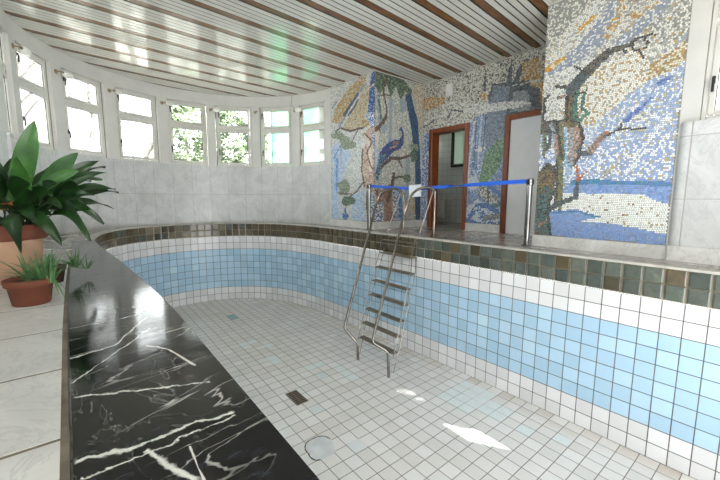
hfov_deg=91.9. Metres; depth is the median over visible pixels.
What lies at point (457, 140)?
window
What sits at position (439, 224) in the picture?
floor
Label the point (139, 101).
bare tree
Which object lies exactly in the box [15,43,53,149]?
window
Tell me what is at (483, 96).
mosaic
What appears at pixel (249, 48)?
ceiling
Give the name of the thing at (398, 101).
mosaic
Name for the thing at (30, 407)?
floor
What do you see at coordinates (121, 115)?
window
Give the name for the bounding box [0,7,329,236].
wall
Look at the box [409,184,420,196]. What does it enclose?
paper sign
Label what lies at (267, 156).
bush
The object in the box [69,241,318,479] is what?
marble ledge
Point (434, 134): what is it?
door frame
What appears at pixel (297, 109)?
wall lamp
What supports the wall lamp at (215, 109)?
attached to the wall at (150, 193)
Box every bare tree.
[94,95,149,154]
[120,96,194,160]
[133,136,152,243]
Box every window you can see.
[0,30,13,138]
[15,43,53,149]
[61,68,106,157]
[114,87,159,162]
[166,99,207,165]
[215,106,252,166]
[260,107,291,166]
[299,102,324,165]
[451,131,464,167]
[700,0,719,119]
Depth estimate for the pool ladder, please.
5.37 m
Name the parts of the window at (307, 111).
pane, pane, transom sash, casement sash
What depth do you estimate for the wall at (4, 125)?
3.96 m
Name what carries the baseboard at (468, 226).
attached to the wall at (541, 45)
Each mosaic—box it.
[331,71,375,221]
[374,71,422,221]
[421,46,545,224]
[534,0,692,245]
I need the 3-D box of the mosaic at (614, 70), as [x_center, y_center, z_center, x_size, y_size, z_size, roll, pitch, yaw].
[2.721,-1.404,3.915,0.012,2.818,1.340,-5,9,-38]
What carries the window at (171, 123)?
in the wall at (150, 193)
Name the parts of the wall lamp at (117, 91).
globe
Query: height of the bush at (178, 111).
4.663 m
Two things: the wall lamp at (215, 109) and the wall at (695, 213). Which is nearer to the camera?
the wall at (695, 213)
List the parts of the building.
corner post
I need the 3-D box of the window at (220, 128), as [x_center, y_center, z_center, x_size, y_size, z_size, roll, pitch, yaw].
[-2.987,-2.446,8.282,0.802,1.387,0.150,-1,7,-14]
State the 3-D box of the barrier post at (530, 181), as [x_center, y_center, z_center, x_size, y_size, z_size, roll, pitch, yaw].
[2.133,-0.345,4.414,0.128,0.864,0.128,-5,9,-38]
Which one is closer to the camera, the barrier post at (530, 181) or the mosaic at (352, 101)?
the barrier post at (530, 181)
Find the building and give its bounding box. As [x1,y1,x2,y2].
[270,108,318,237]
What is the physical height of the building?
6.970 m
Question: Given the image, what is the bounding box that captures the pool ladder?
[343,186,435,377]
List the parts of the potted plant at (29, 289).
pot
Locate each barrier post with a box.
[366,184,371,229]
[521,178,533,246]
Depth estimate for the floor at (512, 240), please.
4.76 m
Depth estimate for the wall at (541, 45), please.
6.85 m
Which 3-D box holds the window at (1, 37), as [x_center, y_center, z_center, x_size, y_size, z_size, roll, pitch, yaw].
[-4.401,-1.961,4.238,0.151,1.387,0.802,-5,9,-38]
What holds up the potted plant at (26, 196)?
on the floor at (30, 407)
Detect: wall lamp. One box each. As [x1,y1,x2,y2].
[11,43,31,56]
[54,69,73,78]
[107,89,122,94]
[160,100,172,105]
[209,107,219,111]
[293,107,300,111]
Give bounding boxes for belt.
[371,179,525,189]
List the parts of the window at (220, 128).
transom sash, casement sash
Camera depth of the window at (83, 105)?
6.19 m
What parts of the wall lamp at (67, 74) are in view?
globe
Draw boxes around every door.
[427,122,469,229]
[499,108,541,235]
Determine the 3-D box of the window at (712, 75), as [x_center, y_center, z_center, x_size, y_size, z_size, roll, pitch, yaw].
[3.516,-1.778,2.951,0.150,1.387,0.802,-5,9,-38]
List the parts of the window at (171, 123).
transom sash, casement sash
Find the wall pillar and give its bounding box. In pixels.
[549,0,694,245]
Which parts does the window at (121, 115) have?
transom sash, casement sash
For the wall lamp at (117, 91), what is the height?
0.111 m
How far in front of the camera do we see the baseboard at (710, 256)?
3.36 m
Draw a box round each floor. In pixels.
[0,263,70,479]
[43,223,719,479]
[437,221,460,228]
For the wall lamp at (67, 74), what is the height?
0.136 m
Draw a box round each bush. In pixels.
[171,105,216,163]
[207,111,250,165]
[264,118,270,162]
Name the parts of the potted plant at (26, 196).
pot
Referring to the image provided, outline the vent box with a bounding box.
[445,83,453,96]
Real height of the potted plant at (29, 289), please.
0.330 m
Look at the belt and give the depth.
4.94 m
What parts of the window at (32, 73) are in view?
pane, transom sash, pane, casement sash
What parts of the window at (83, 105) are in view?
transom sash, pane, pane, casement sash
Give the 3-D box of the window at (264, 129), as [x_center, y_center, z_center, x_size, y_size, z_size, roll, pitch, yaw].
[-1.989,-2.447,8.323,0.802,1.387,0.150,1,7,9]
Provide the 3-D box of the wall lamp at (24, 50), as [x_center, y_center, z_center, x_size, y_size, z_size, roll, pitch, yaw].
[-4.607,-2.607,4.758,0.138,0.136,0.273,-2,7,-18]
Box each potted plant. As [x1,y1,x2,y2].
[0,120,118,284]
[0,247,80,307]
[30,246,93,283]
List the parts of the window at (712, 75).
casement sash, handle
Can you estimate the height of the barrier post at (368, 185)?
0.874 m
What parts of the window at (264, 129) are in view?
transom sash, casement sash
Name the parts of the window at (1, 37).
transom sash, casement sash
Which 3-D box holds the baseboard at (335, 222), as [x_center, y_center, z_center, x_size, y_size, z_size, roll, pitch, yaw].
[0.337,-0.378,7.708,1.450,0.160,1.405,-5,9,-38]
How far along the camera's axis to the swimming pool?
4.14 m
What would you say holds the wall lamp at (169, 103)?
attached to the wall at (150, 193)
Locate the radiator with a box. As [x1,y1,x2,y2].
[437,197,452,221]
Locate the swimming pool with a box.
[86,222,719,479]
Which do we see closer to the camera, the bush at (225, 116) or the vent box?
the vent box
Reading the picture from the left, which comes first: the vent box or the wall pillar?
the vent box
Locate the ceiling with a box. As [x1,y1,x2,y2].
[0,0,560,96]
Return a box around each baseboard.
[330,219,420,229]
[421,220,499,232]
[532,235,666,258]
[666,245,719,265]
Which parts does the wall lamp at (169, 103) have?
globe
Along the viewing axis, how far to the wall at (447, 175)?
8.87 m
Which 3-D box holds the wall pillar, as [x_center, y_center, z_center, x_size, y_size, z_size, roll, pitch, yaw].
[3.248,-1.394,4.331,1.330,3.050,1.350,-5,9,-38]
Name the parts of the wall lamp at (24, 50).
globe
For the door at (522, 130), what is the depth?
5.85 m
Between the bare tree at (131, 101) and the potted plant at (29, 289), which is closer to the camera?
the potted plant at (29, 289)
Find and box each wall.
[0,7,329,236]
[0,53,9,217]
[319,69,422,218]
[420,45,543,219]
[437,133,462,222]
[668,0,719,248]
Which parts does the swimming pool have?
drain grate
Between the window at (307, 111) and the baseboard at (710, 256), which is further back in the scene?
the window at (307, 111)
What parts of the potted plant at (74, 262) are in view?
pot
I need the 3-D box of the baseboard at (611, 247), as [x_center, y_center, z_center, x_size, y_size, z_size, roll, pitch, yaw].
[2.710,0.072,4.079,0.055,0.155,1.360,-5,9,-38]
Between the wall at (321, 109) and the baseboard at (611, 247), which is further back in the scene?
the wall at (321, 109)
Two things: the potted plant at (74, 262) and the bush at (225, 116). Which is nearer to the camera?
the potted plant at (74, 262)
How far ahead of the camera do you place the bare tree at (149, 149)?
10.89 m

